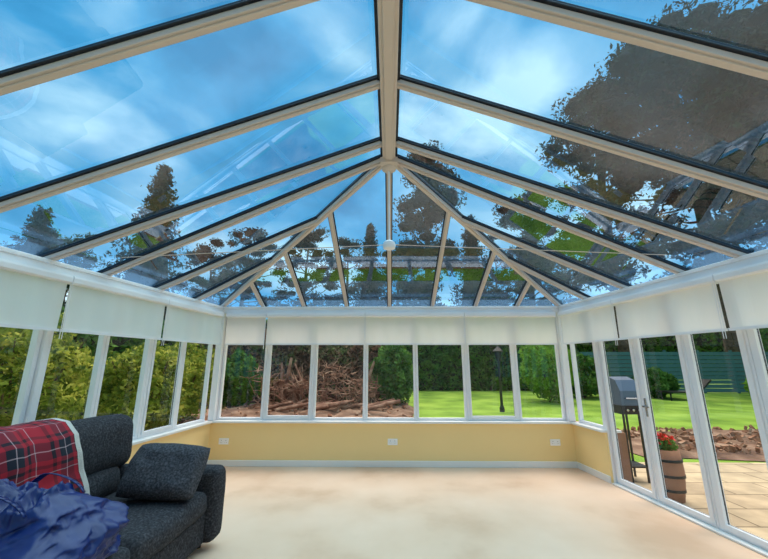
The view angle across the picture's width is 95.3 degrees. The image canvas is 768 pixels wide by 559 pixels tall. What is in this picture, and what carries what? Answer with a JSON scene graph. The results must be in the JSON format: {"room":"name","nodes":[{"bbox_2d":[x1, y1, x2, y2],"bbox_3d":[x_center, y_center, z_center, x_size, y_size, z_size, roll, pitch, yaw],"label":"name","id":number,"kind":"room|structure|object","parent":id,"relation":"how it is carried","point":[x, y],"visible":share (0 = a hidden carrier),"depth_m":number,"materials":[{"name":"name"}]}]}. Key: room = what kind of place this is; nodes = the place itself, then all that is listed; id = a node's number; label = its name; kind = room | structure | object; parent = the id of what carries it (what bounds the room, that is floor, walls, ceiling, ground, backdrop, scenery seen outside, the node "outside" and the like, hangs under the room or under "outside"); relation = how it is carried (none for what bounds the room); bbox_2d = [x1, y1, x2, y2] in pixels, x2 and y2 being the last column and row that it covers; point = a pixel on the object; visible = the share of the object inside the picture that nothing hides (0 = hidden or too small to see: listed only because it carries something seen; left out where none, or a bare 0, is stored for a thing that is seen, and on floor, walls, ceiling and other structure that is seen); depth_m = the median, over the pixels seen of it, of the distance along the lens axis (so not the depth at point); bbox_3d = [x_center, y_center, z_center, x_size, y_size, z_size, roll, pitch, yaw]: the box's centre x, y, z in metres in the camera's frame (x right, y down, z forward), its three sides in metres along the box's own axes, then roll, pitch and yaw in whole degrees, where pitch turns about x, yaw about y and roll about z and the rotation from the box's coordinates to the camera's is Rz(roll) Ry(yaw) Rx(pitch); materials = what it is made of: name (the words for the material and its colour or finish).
{"room":"sunroom","nodes":[
{"label":"sunroom","id":0,"kind":"room"},
{"bbox_2d":[125,424,209,463],"bbox_3d":[-3.179,1.740,1.913,0.244,0.714,6.940,-2,-13,7],"label":"wall","id":1,"kind":"structure","parent":0,"point":[199,436],"depth_m":4.81,"materials":[{"name":"yellow paint"}]},
{"bbox_2d":[11,330,43,424],"bbox_3d":[-3.070,0.680,2.691,0.054,1.644,0.679,-2,-13,7],"label":"window","id":2,"kind":"structure","parent":1,"relation":"in","point":[28,373],"depth_m":2.97,"materials":[{"name":"white plastic"}]},
{"bbox_2d":[23,331,50,422],"bbox_3d":[-3.029,0.763,3.041,0.100,1.646,0.045,1,-13,-5],"label":"trim","id":3,"kind":"structure","parent":1,"relation":"attached to","point":[36,380],"depth_m":3.01,"materials":[{"name":"white plastic"}]},
{"bbox_2d":[32,331,106,420],"bbox_3d":[-2.989,0.835,3.347,0.054,1.644,0.589,-2,-13,7],"label":"window","id":4,"kind":"structure","parent":1,"relation":"in","point":[90,403],"depth_m":3.54,"materials":[{"name":"white plastic"}]},
{"bbox_2d":[93,336,151,439],"bbox_3d":[-2.916,0.973,3.930,0.054,1.644,0.629,-2,-13,7],"label":"window","id":5,"kind":"structure","parent":1,"relation":"in","point":[147,346],"depth_m":4.09,"materials":[{"name":"white plastic"}]},
{"bbox_2d":[137,305,184,438],"bbox_3d":[-2.836,1.114,4.527,0.066,1.644,0.619,-2,-13,7],"label":"window","id":6,"kind":"structure","parent":1,"relation":"in","point":[141,433],"depth_m":4.33,"materials":[{"name":"white plastic"}]},
{"bbox_2d":[163,299,224,348],"bbox_3d":[-2.666,0.671,4.958,0.069,0.575,1.240,-2,-13,7],"label":"roller blind","id":7,"kind":"object","parent":6,"relation":"attached to","point":[186,322],"visible":1,"depth_m":4.88,"materials":[{"name":"white fabric"}]},
{"bbox_2d":[132,421,211,445],"bbox_3d":[-3.129,1.379,2.003,0.244,0.030,6.938,-2,-13,7],"label":"trim","id":8,"kind":"structure","parent":1,"relation":"on","point":[163,434],"depth_m":4.43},
{"bbox_2d":[174,342,212,428],"bbox_3d":[-2.766,1.259,5.139,0.054,1.644,0.659,-2,-13,7],"label":"window","id":9,"kind":"structure","parent":1,"relation":"in","point":[210,346],"depth_m":5.28,"materials":[{"name":"white plastic"}]},
{"bbox_2d":[208,313,226,420],"bbox_3d":[-2.633,1.359,5.564,0.095,1.646,0.130,0,-13,1],"label":"trim","id":10,"kind":"structure","parent":1,"relation":"attached to","point":[218,358],"depth_m":5.47,"materials":[{"name":"white plastic"}]},
{"bbox_2d":[205,420,578,461],"bbox_3d":[0.096,2.548,5.331,5.970,0.714,0.250,0,-13,1],"label":"wall","id":11,"kind":"structure","parent":0,"point":[247,441],"depth_m":5.23,"materials":[{"name":"yellow paint"}]},
{"bbox_2d":[217,325,267,419],"bbox_3d":[-2.225,1.368,5.599,0.706,1.644,0.055,0,-13,1],"label":"window","id":12,"kind":"structure","parent":11,"relation":"in","point":[219,417],"depth_m":5.48,"materials":[{"name":"white plastic"}]},
{"bbox_2d":[224,313,266,348],"bbox_3d":[-2.209,0.818,5.579,0.645,0.575,0.071,0,-13,1],"label":"roller blind","id":13,"kind":"object","parent":12,"relation":"attached to","point":[241,328],"visible":1,"depth_m":5.59,"materials":[{"name":"white fabric"}]},
{"bbox_2d":[263,345,315,419],"bbox_3d":[-1.485,1.364,5.582,0.766,1.644,0.067,0,-13,1],"label":"window","id":14,"kind":"structure","parent":11,"relation":"in","point":[266,416],"depth_m":5.46,"materials":[{"name":"white plastic"}]},
{"bbox_2d":[312,317,365,419],"bbox_3d":[-0.695,1.362,5.575,0.806,1.644,0.055,0,-13,1],"label":"window","id":15,"kind":"structure","parent":11,"relation":"in","point":[364,348],"depth_m":5.47,"materials":[{"name":"white plastic"}]},
{"bbox_2d":[265,312,364,344],"bbox_3d":[-1.092,0.814,5.562,1.570,0.575,0.071,0,-13,1],"label":"roller blind","id":16,"kind":"object","parent":15,"relation":"attached to","point":[340,328],"visible":1,"depth_m":5.58,"materials":[{"name":"white fabric"}]},
{"bbox_2d":[365,345,416,419],"bbox_3d":[0.105,1.359,5.563,0.786,1.644,0.055,0,-13,1],"label":"window","id":17,"kind":"structure","parent":11,"relation":"in","point":[414,367],"depth_m":5.42,"materials":[{"name":"white plastic"}]},
{"bbox_2d":[212,420,570,423],"bbox_3d":[0.095,2.174,5.368,5.550,0.030,0.250,0,-13,1],"label":"trim","id":18,"kind":"structure","parent":11,"relation":"on","point":[214,421],"depth_m":5.26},
{"bbox_2d":[207,460,576,467],"bbox_3d":[0.094,2.716,5.154,5.470,0.085,0.018,0,-13,1],"label":"baseboard","id":19,"kind":"structure","parent":11,"relation":"attached to","point":[241,463],"depth_m":5.14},
{"bbox_2d":[415,345,467,420],"bbox_3d":[0.890,1.356,5.551,0.776,1.644,0.055,0,-13,1],"label":"window","id":20,"kind":"structure","parent":11,"relation":"in","point":[416,346],"depth_m":5.42,"materials":[{"name":"white plastic"}]},
{"bbox_2d":[463,317,519,420],"bbox_3d":[1.675,1.352,5.533,0.786,1.644,0.067,0,-13,1],"label":"window","id":21,"kind":"structure","parent":11,"relation":"in","point":[516,417],"depth_m":5.41,"materials":[{"name":"white plastic"}]},
{"bbox_2d":[464,312,559,348],"bbox_3d":[2.000,0.803,5.515,1.435,0.575,0.071,0,-13,1],"label":"roller blind","id":22,"kind":"object","parent":21,"relation":"attached to","point":[482,328],"visible":1,"depth_m":5.53,"materials":[{"name":"fabric"}]},
{"bbox_2d":[514,324,565,420],"bbox_3d":[2.420,1.351,5.528,0.696,1.644,0.055,0,-13,1],"label":"window","id":23,"kind":"structure","parent":11,"relation":"in","point":[563,418],"depth_m":5.42,"materials":[{"name":"white plastic"}]},
{"bbox_2d":[186,466,767,558],"bbox_3d":[0.040,2.030,1.806,6.908,0.120,6.850,0,-13,1],"label":"floor","id":24,"kind":"structure","parent":0,"point":[269,512],"depth_m":3.45,"materials":[{"name":"beige carpet"}]},
{"bbox_2d":[70,414,225,558],"bbox_3d":[-2.067,1.481,2.078,1.335,1.073,2.202,0,-13,1],"label":"sofa","id":25,"kind":"object","parent":24,"relation":"on","point":[155,529],"visible":0.48,"depth_m":2.65,"materials":[{"name":"grey fabric"}]},
{"bbox_2d":[0,418,89,494],"bbox_3d":[-2.429,1.209,1.973,0.752,0.656,1.084,0,-13,1],"label":"blanket","id":26,"kind":"object","parent":25,"relation":"on","point":[29,450],"visible":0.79,"depth_m":2.25,"materials":[{"name":"fabric"}]},
{"bbox_2d":[0,473,129,558],"bbox_3d":[-1.835,1.226,1.744,0.938,0.443,0.710,0,-13,-2],"label":"bag","id":27,"kind":"object","parent":25,"relation":"on","point":[59,521],"visible":1,"depth_m":1.70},
{"bbox_2d":[70,414,132,475],"bbox_3d":[-2.373,1.316,2.647,0.389,0.480,1.066,-6,-13,0],"label":"cushion","id":28,"kind":"object","parent":25,"relation":"on","point":[106,440],"depth_m":2.78,"materials":[{"name":"grey fabric"}]},
{"bbox_2d":[87,466,119,497],"bbox_3d":[-2.343,1.570,2.518,0.405,0.324,0.933,-6,-13,0],"label":"cushion","id":29,"kind":"object","parent":25,"relation":"on","point":[103,481],"depth_m":2.70,"materials":[{"name":"grey fabric"}]},
{"bbox_2d":[105,546,129,558],"bbox_3d":[-1.922,1.530,1.614,0.975,0.228,0.912,0,-13,1],"label":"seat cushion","id":30,"kind":"object","parent":25,"relation":"on","point":[123,552],"depth_m":1.97,"materials":[{"name":"grey fabric"}]},
{"bbox_2d":[103,490,206,558],"bbox_3d":[-1.911,1.740,2.472,0.975,0.225,0.917,0,-13,1],"label":"seat cushion","id":31,"kind":"object","parent":25,"relation":"on","point":[153,528],"depth_m":2.40,"materials":[{"name":"grey fabric"}]},
{"bbox_2d":[115,443,210,500],"bbox_3d":[-1.713,1.501,2.744,0.584,0.383,0.343,1,-13,-4],"label":"throw cushion","id":32,"kind":"object","parent":25,"relation":"on","point":[156,471],"visible":1,"depth_m":2.65,"materials":[{"name":"fabric"}]},
{"bbox_2d":[573,425,632,482],"bbox_3d":[2.983,2.426,4.817,0.244,0.714,0.746,1,-13,-5],"label":"wall","id":33,"kind":"structure","parent":0,"point":[591,446],"depth_m":4.69,"materials":[{"name":"yellow paint"}]},
{"bbox_2d":[555,312,575,421],"bbox_3d":[2.821,1.340,5.480,0.095,1.646,0.130,0,-13,1],"label":"trim","id":34,"kind":"structure","parent":33,"relation":"attached to","point":[563,353],"depth_m":5.40,"materials":[{"name":"white plastic"}]},
{"bbox_2d":[570,342,604,428],"bbox_3d":[2.937,1.249,5.096,0.054,1.644,0.569,1,-13,-5],"label":"window","id":35,"kind":"structure","parent":33,"relation":"in","point":[572,346],"depth_m":5.22,"materials":[{"name":"white plastic"}]},
{"bbox_2d":[593,342,617,482],"bbox_3d":[2.968,1.482,4.706,0.100,2.280,0.070,-2,-13,7],"label":"trim","id":36,"kind":"structure","parent":33,"relation":"attached to","point":[596,344],"depth_m":4.64,"materials":[{"name":"white plastic"}]},
{"bbox_2d":[598,305,659,501],"bbox_3d":[2.991,1.391,4.362,0.066,2.258,0.629,1,-13,-5],"label":"door","id":37,"kind":"structure","parent":33,"relation":"in","point":[654,494],"depth_m":4.19,"materials":[{"name":"white plastic"}]},
{"bbox_2d":[634,335,719,528],"bbox_3d":[3.027,1.245,3.746,0.108,2.258,0.650,1,-13,-5],"label":"door","id":38,"kind":"structure","parent":33,"relation":"in","point":[712,518],"depth_m":3.55,"materials":[{"name":"white plastic"}]},
{"bbox_2d":[612,483,767,556],"bbox_3d":[3.235,1.867,1.421,0.176,0.020,6.189,1,-13,-5],"label":"trim","id":39,"kind":"structure","parent":33,"relation":"attached to","point":[731,537],"depth_m":3.32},
{"bbox_2d":[683,283,767,550],"bbox_3d":[3.103,1.104,3.148,0.066,2.258,0.599,1,-13,-5],"label":"door","id":40,"kind":"structure","parent":33,"relation":"in","point":[754,388],"depth_m":3.16,"materials":[{"name":"white plastic"}]},
{"bbox_2d":[746,329,767,419],"bbox_3d":[3.157,0.965,2.559,0.066,2.258,0.629,1,-13,-5],"label":"door","id":41,"kind":"structure","parent":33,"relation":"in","point":[758,354],"depth_m":2.89,"materials":[{"name":"white plastic"}]},
{"bbox_3d":[0.041,-0.886,2.588,7.163,1.181,6.931,0,-13,1],"label":"ceiling","id":42,"kind":"structure","parent":0,"visible":0},
{"bbox_2d":[0,246,223,311],"bbox_3d":[-3.123,-0.275,2.445,0.235,0.100,7.036,-2,-13,7],"label":"trim","id":43,"kind":"structure","parent":42,"relation":"attached to","point":[6,253],"depth_m":3.47,"materials":[{"name":"white plastic"}]},
{"bbox_2d":[0,258,73,338],"bbox_3d":[-2.966,0.099,2.539,0.069,0.575,1.301,-2,-13,7],"label":"roller blind","id":44,"kind":"object","parent":43,"relation":"hanging from","point":[31,297],"visible":1,"depth_m":2.89,"materials":[{"name":"fabric"}]},
{"bbox_2d":[59,276,169,344],"bbox_3d":[-2.814,0.389,3.763,0.069,0.575,1.240,-2,-13,7],"label":"roller blind","id":45,"kind":"object","parent":43,"relation":"hanging from","point":[95,308],"visible":0.99,"depth_m":3.64,"materials":[{"name":"white fabric"}]},
{"bbox_2d":[0,0,319,95],"bbox_3d":[-1.669,-1.063,1.768,3.270,1.258,0.086,0,-13,1],"label":"rafter","id":46,"kind":"object","parent":42,"relation":"attached to","point":[26,75],"visible":1,"depth_m":1.77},
{"bbox_2d":[0,75,379,212],"bbox_3d":[-1.618,-0.890,2.497,3.191,1.259,0.086,0,-13,1],"label":"rafter","id":47,"kind":"object","parent":42,"relation":"attached to","point":[182,145],"visible":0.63,"depth_m":2.49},
{"bbox_2d":[36,137,381,260],"bbox_3d":[-1.568,-0.722,3.207,3.115,1.259,0.086,0,-13,1],"label":"rafter","id":48,"kind":"object","parent":42,"relation":"attached to","point":[194,206],"visible":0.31,"depth_m":3.18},
{"bbox_2d":[192,257,273,300],"bbox_3d":[-2.190,0.034,4.986,1.436,0.607,0.086,-4,-14,18],"label":"rafter","id":49,"kind":"object","parent":42,"relation":"attached to","point":[267,262],"visible":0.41,"depth_m":4.94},
{"bbox_2d":[152,216,318,289],"bbox_3d":[-1.873,-0.280,4.317,2.213,0.911,0.086,-2,-13,9],"label":"rafter","id":50,"kind":"object","parent":42,"relation":"attached to","point":[308,223],"visible":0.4,"depth_m":4.28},
{"bbox_2d":[97,154,381,275],"bbox_3d":[-1.527,-0.617,3.610,3.083,1.241,0.086,-2,-13,7],"label":"rafter","id":51,"kind":"object","parent":42,"relation":"attached to","point":[368,164],"visible":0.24,"depth_m":3.58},
{"bbox_2d":[284,252,306,306],"bbox_3d":[-1.319,0.070,5.272,0.080,0.686,1.364,0,-13,1],"label":"rafter","id":52,"kind":"object","parent":42,"relation":"attached to","point":[287,257],"visible":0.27,"depth_m":5.13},
{"bbox_2d":[219,165,380,306],"bbox_3d":[-1.352,-0.377,4.702,3.841,1.260,0.094,-12,-18,42],"label":"rafter","id":53,"kind":"object","parent":42,"relation":"attached to","point":[367,175],"visible":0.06,"depth_m":4.31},
{"bbox_2d":[328,212,348,306],"bbox_3d":[-0.624,-0.147,4.987,0.080,0.975,1.998,0,-13,1],"label":"rafter","id":54,"kind":"object","parent":42,"relation":"attached to","point":[331,218],"visible":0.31,"depth_m":4.74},
{"bbox_2d":[374,0,402,159],"bbox_3d":[0.016,-1.755,1.442,0.170,0.200,4.400,0,-13,1],"label":"ridge beam","id":55,"kind":"structure","parent":42,"relation":"attached to","point":[388,14],"depth_m":2.39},
{"bbox_2d":[122,156,665,257],"bbox_3d":[0.070,-0.750,3.447,5.280,1.054,0.205,0,-13,1],"label":"bar","id":56,"kind":"object","parent":55,"relation":"attached to","point":[388,167],"visible":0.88,"depth_m":3.40,"materials":[{"name":"white metal"}]},
{"bbox_2d":[385,173,392,305],"bbox_3d":[0.071,-0.350,4.713,0.080,1.245,2.601,0,-13,1],"label":"rafter","id":57,"kind":"object","parent":42,"relation":"attached to","point":[388,253],"visible":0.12,"depth_m":4.44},
{"bbox_2d":[223,306,558,312],"bbox_3d":[0.095,0.509,5.762,5.470,0.100,0.240,0,-13,1],"label":"trim","id":58,"kind":"structure","parent":42,"relation":"attached to","point":[327,309],"depth_m":5.66,"materials":[{"name":"white plastic"}]},
{"bbox_2d":[365,312,465,348],"bbox_3d":[0.488,0.808,5.538,1.570,0.575,0.071,0,-13,1],"label":"roller blind","id":59,"kind":"object","parent":58,"relation":"hanging from","point":[382,328],"visible":1,"depth_m":5.55,"materials":[{"name":"fabric"}]},
{"bbox_2d":[430,211,450,305],"bbox_3d":[0.775,-0.153,4.964,0.080,0.976,2.000,0,-13,1],"label":"rafter","id":60,"kind":"object","parent":42,"relation":"attached to","point":[446,221],"visible":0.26,"depth_m":4.72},
{"bbox_2d":[396,165,562,305],"bbox_3d":[1.497,-0.387,4.658,3.848,1.260,0.094,11,-17,-40],"label":"rafter","id":61,"kind":"object","parent":42,"relation":"attached to","point":[412,176],"visible":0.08,"depth_m":4.28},
{"bbox_2d":[473,251,495,305],"bbox_3d":[1.480,0.058,5.227,0.080,0.688,1.369,0,-13,1],"label":"rafter","id":62,"kind":"object","parent":42,"relation":"attached to","point":[492,255],"visible":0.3,"depth_m":5.08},
{"bbox_2d":[396,154,690,273],"bbox_3d":[1.637,-0.628,3.561,3.093,1.240,0.086,1,-13,-5],"label":"rafter","id":63,"kind":"object","parent":42,"relation":"attached to","point":[405,162],"visible":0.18,"depth_m":3.53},
{"bbox_2d":[460,215,632,288],"bbox_3d":[2.009,-0.294,4.258,2.220,0.911,0.086,2,-13,-7],"label":"rafter","id":64,"kind":"object","parent":42,"relation":"attached to","point":[470,222],"visible":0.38,"depth_m":4.23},
{"bbox_2d":[506,256,590,299],"bbox_3d":[2.349,0.018,4.916,1.440,0.607,0.086,4,-14,-16],"label":"rafter","id":65,"kind":"object","parent":42,"relation":"attached to","point":[512,261],"visible":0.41,"depth_m":4.87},
{"bbox_2d":[396,136,753,257],"bbox_3d":[1.665,-0.733,3.158,3.125,1.259,0.086,0,-13,1],"label":"rafter","id":66,"kind":"object","parent":42,"relation":"attached to","point":[700,240],"visible":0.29,"depth_m":3.13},
{"bbox_2d":[397,74,767,199],"bbox_3d":[1.692,-0.902,2.447,3.201,1.258,0.086,0,-13,1],"label":"rafter","id":67,"kind":"object","parent":42,"relation":"attached to","point":[686,167],"visible":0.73,"depth_m":2.45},
{"bbox_2d":[466,0,767,79],"bbox_3d":[1.720,-1.075,1.717,3.280,1.258,0.086,0,-13,1],"label":"rafter","id":68,"kind":"object","parent":42,"relation":"attached to","point":[638,33],"visible":1,"depth_m":1.74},
{"bbox_2d":[558,249,767,311],"bbox_3d":[3.204,-0.298,2.349,0.235,0.100,7.036,1,-13,-5],"label":"trim","id":69,"kind":"structure","parent":42,"relation":"attached to","point":[759,256],"depth_m":3.53,"materials":[{"name":"white plastic"}]},
{"bbox_2d":[558,299,618,344],"bbox_3d":[2.823,0.658,4.905,0.069,0.575,1.174,1,-13,-5],"label":"roller blind","id":70,"kind":"object","parent":69,"relation":"hanging from","point":[594,322],"visible":0.99,"depth_m":4.81,"materials":[{"name":"fabric"}]},
{"bbox_2d":[611,274,727,339],"bbox_3d":[2.932,0.377,3.716,0.069,0.575,1.284,1,-13,-5],"label":"roller blind","id":71,"kind":"object","parent":69,"relation":"hanging from","point":[693,306],"visible":1,"depth_m":3.57,"materials":[{"name":"fabric"}]},
{"bbox_2d":[713,261,767,330],"bbox_3d":[3.047,0.080,2.456,0.069,0.575,1.320,1,-13,-5],"label":"roller blind","id":72,"kind":"object","parent":69,"relation":"hanging from","point":[744,290],"visible":1,"depth_m":2.91,"materials":[{"name":"fabric"}]},
{"label":"outside","id":73,"kind":"structure","parent":0,"visible":0},
{"bbox_2d":[250,381,765,462],"bbox_3d":[0.314,6.187,19.086,120.000,0.001,100.000,0,-13,1],"label":"lawn","id":74,"kind":"structure","parent":73,"point":[726,410],"depth_m":12.40,"materials":[{"name":"green plant"}]},
{"bbox_2d":[0,204,74,306],"bbox_3d":[-13.208,1.034,12.780,5.627,7.812,5.142,8,-16,-31],"label":"spruce tree","id":75,"kind":"object","parent":74,"relation":"on","point":[37,234],"visible":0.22,"depth_m":12.99,"materials":[{"name":"green plant"}]},
{"bbox_2d":[0,310,94,426],"bbox_3d":[-5.704,1.700,5.444,2.346,2.553,2.172,0,-13,1],"label":"shrub","id":76,"kind":"object","parent":74,"relation":"on","point":[66,404],"visible":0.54,"depth_m":5.36,"materials":[{"name":"green plant"}]},
{"bbox_2d":[46,228,104,306],"bbox_3d":[-14.800,1.537,16.610,6.609,8.134,6.949,0,-13,-2],"label":"tree","id":77,"kind":"object","parent":74,"relation":"on","point":[87,260],"visible":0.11,"depth_m":16.73,"materials":[{"name":"green plant"}]},
{"bbox_2d":[0,306,189,419],"bbox_3d":[-8.303,1.525,5.651,2.136,3.946,16.980,0,-13,1],"label":"hedge","id":78,"kind":"object","parent":74,"relation":"on","point":[116,344],"visible":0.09,"depth_m":9.72,"materials":[{"name":"green plant"}]},
{"bbox_2d":[94,162,194,342],"bbox_3d":[-9.959,-0.176,14.663,5.276,10.529,5.101,-7,-15,28],"label":"spruce tree","id":79,"kind":"object","parent":74,"relation":"on","point":[155,271],"visible":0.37,"depth_m":14.75,"materials":[{"name":"green plant"}]},
{"bbox_2d":[177,241,253,306],"bbox_3d":[-11.235,2.145,22.373,6.333,9.603,6.057,-4,-14,15],"label":"tree","id":80,"kind":"object","parent":74,"relation":"on","point":[196,259],"visible":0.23,"depth_m":22.11,"materials":[{"name":"green plant"}]},
{"bbox_2d":[175,227,295,328],"bbox_3d":[-7.365,1.515,18.572,5.164,9.079,6.407,-2,-13,7],"label":"tree","id":81,"kind":"object","parent":74,"relation":"on","point":[257,234],"visible":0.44,"depth_m":18.38,"materials":[{"name":"green plant"}]},
{"bbox_2d":[188,329,384,403],"bbox_3d":[-4.639,3.781,14.951,10.096,3.916,2.633,0,-13,1],"label":"hedge","id":82,"kind":"object","parent":74,"relation":"on","point":[301,354],"visible":0.21,"depth_m":14.44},
{"bbox_2d":[178,401,413,424],"bbox_3d":[-3.396,3.957,10.127,9.292,0.188,7.911,0,-13,1],"label":"soil bed","id":83,"kind":"object","parent":74,"relation":"on","point":[409,411],"visible":0.16,"depth_m":11.02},
{"bbox_2d":[82,340,194,430],"bbox_3d":[-5.010,2.331,7.354,2.050,2.203,2.117,0,-13,1],"label":"shrub","id":84,"kind":"object","parent":83,"relation":"on","point":[158,415],"visible":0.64,"depth_m":6.95,"materials":[{"name":"green plant"}]},
{"bbox_2d":[136,342,214,423],"bbox_3d":[-5.446,2.736,9.328,1.987,2.323,1.980,-5,-14,22],"label":"shrub","id":85,"kind":"object","parent":83,"relation":"on","point":[199,360],"visible":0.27,"depth_m":9.15,"materials":[{"name":"green plant"}]},
{"bbox_2d":[222,348,262,406],"bbox_3d":[-5.371,3.656,12.965,1.922,2.249,1.833,0,-13,1],"label":"shrub","id":86,"kind":"object","parent":83,"relation":"on","point":[233,394],"visible":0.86,"depth_m":12.55,"materials":[{"name":"green plant"}]},
{"bbox_2d":[239,353,400,412],"bbox_3d":[-2.212,3.477,12.150,5.551,2.152,2.486,0,-13,1],"label":"brush pile","id":87,"kind":"object","parent":83,"relation":"on","point":[298,385],"visible":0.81,"depth_m":12.16,"materials":[{"name":"brown wood"}]},
{"bbox_2d":[368,345,413,405],"bbox_3d":[0.306,3.554,13.448,1.749,2.663,1.799,-11,-17,39],"label":"shrub","id":88,"kind":"object","parent":83,"relation":"on","point":[391,376],"visible":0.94,"depth_m":12.97,"materials":[{"name":"green plant"}]},
{"bbox_2d":[243,225,357,306],"bbox_3d":[-5.407,1.713,23.379,7.022,10.905,6.338,-1,-13,5],"label":"tree","id":89,"kind":"object","parent":74,"relation":"on","point":[313,236],"visible":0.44,"depth_m":23.50,"materials":[{"name":"green plant"}]},
{"bbox_2d":[310,236,364,306],"bbox_3d":[-3.520,2.428,32.491,6.906,13.707,7.248,0,-13,-2],"label":"tree","id":90,"kind":"object","parent":74,"relation":"on","point":[348,258],"visible":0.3,"depth_m":32.91,"materials":[{"name":"green plant"}]},
{"bbox_2d":[348,223,392,305],"bbox_3d":[-1.279,1.686,28.593,5.983,13.313,5.384,-10,-16,36],"label":"spruce tree","id":91,"kind":"object","parent":74,"relation":"on","point":[368,295],"visible":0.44,"depth_m":28.46,"materials":[{"name":"green plant"}]},
{"bbox_2d":[376,239,424,305],"bbox_3d":[1.017,2.639,31.228,7.010,12.715,6.430,-3,-14,11],"label":"tree","id":92,"kind":"object","parent":74,"relation":"on","point":[399,270],"visible":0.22,"depth_m":31.16,"materials":[{"name":"green plant"}]},
{"bbox_2d":[392,140,474,305],"bbox_3d":[3.524,-1.810,27.161,6.733,19.503,7.078,-3,-14,12],"label":"pine tree","id":93,"kind":"object","parent":74,"relation":"on","point":[424,257],"visible":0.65,"depth_m":26.51,"materials":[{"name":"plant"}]},
{"bbox_2d":[147,402,761,452],"bbox_3d":[1.334,3.896,9.779,16.253,0.284,7.326,0,-13,1],"label":"rubble","id":94,"kind":"object","parent":74,"relation":"on","point":[717,438],"visible":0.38,"depth_m":7.46,"materials":[{"name":"stone"}]},
{"bbox_2d":[391,345,538,390],"bbox_3d":[4.758,4.571,21.706,9.298,5.062,2.645,0,-13,1],"label":"conifer hedge","id":95,"kind":"object","parent":74,"relation":"on","point":[439,366],"visible":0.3,"depth_m":20.80,"materials":[{"name":"green plant"}]},
{"bbox_2d":[446,214,504,305],"bbox_3d":[6.902,1.228,26.314,6.438,13.158,6.480,-4,-14,15],"label":"spruce tree","id":96,"kind":"object","parent":74,"relation":"on","point":[472,278],"visible":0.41,"depth_m":26.12,"materials":[{"name":"green plant"}]},
{"bbox_2d":[458,249,529,305],"bbox_3d":[9.997,3.002,31.117,6.765,11.957,7.151,10,-17,-37],"label":"tree","id":97,"kind":"object","parent":74,"relation":"on","point":[514,278],"visible":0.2,"depth_m":31.32,"materials":[{"name":"green plant"}]},
{"bbox_2d":[505,233,572,364],"bbox_3d":[15.172,2.394,34.349,7.062,14.628,8.325,-1,-13,5],"label":"tree","id":98,"kind":"object","parent":74,"relation":"on","point":[544,302],"visible":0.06,"depth_m":33.05,"materials":[{"name":"green plant"}]},
{"bbox_2d":[487,190,595,379],"bbox_3d":[12.178,0.083,28.221,9.632,16.306,8.788,1,-13,-3],"label":"pine tree","id":99,"kind":"object","parent":74,"relation":"on","point":[514,220],"visible":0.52,"depth_m":27.82,"materials":[{"name":"green plant"}]},
{"bbox_2d":[517,345,579,402],"bbox_3d":[6.999,3.757,14.965,2.349,2.932,2.425,-5,-14,21],"label":"shrub","id":100,"kind":"object","parent":74,"relation":"on","point":[535,355],"visible":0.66,"depth_m":14.46,"materials":[{"name":"green plant"}]},
{"bbox_2d":[555,351,610,397],"bbox_3d":[9.474,4.534,16.807,2.618,2.269,2.608,13,-18,-43],"label":"shrub","id":101,"kind":"object","parent":74,"relation":"on","point":[586,388],"visible":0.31,"depth_m":16.04,"materials":[{"name":"green plant"}]},
{"bbox_2d":[534,74,664,367],"bbox_3d":[16.749,-4.122,26.340,8.533,23.625,8.857,9,-16,-35],"label":"pine tree","id":102,"kind":"object","parent":74,"relation":"on","point":[590,100],"visible":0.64,"depth_m":25.43,"materials":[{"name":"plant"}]},
{"bbox_2d":[631,366,680,397],"bbox_3d":[12.837,4.906,16.645,1.903,1.531,1.894,0,-13,1],"label":"shrub","id":103,"kind":"object","parent":74,"relation":"on","point":[659,380],"visible":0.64,"depth_m":16.13,"materials":[{"name":"green plant"}]},
{"bbox_2d":[545,328,767,372],"bbox_3d":[27.085,7.640,36.632,35.994,6.257,2.946,0,-13,1],"label":"conifer hedge","id":104,"kind":"object","parent":74,"relation":"on","point":[703,342],"visible":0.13,"depth_m":35.95,"materials":[{"name":"green plant"}]},
{"bbox_2d":[569,350,767,392],"bbox_3d":[19.213,5.068,19.112,18.200,2.370,0.130,0,-13,1],"label":"fence","id":105,"kind":"object","parent":74,"relation":"on","point":[732,375],"visible":0.41,"depth_m":19.15,"materials":[{"name":"wood"}]},
{"bbox_2d":[582,0,767,388],"bbox_3d":[21.117,-6.395,23.245,13.924,26.625,12.849,0,-13,1],"label":"pine tree","id":106,"kind":"object","parent":74,"relation":"on","point":[656,73],"visible":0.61,"depth_m":22.76,"materials":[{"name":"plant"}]},
{"bbox_2d":[621,428,765,460],"bbox_3d":[7.142,3.306,7.236,5.168,0.124,2.920,0,-13,1],"label":"soil bed","id":107,"kind":"object","parent":74,"relation":"on","point":[637,447],"visible":0.26,"depth_m":6.50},
{"bbox_2d":[672,0,767,261],"bbox_3d":[27.408,-6.523,23.945,13.852,27.198,15.546,-6,-15,25],"label":"pine tree","id":108,"kind":"object","parent":74,"relation":"on","point":[758,18],"visible":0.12,"depth_m":23.30,"materials":[{"name":"green plant"}]},
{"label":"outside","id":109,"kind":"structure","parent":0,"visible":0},
{"bbox_2d":[632,462,767,540],"bbox_3d":[6.259,2.149,1.960,6.559,0.060,7.800,0,-13,1],"label":"patio","id":110,"kind":"structure","parent":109,"point":[745,485],"depth_m":4.51,"materials":[{"name":"stone"}]},
{"bbox_2d":[609,377,650,482],"bbox_3d":[3.526,2.132,5.061,0.300,1.399,0.439,0,-13,1],"label":"barbecue grill","id":111,"kind":"object","parent":110,"relation":"on","point":[623,389],"visible":0.7,"depth_m":5.01,"materials":[{"name":"black metal"}]},
{"bbox_2d":[657,433,686,502],"bbox_3d":[3.474,2.280,4.297,0.335,0.754,0.335,0,-13,1],"label":"barrel planter","id":112,"kind":"object","parent":110,"relation":"on","point":[672,462],"visible":0.72,"depth_m":4.16,"materials":[{"name":"brown wood"}]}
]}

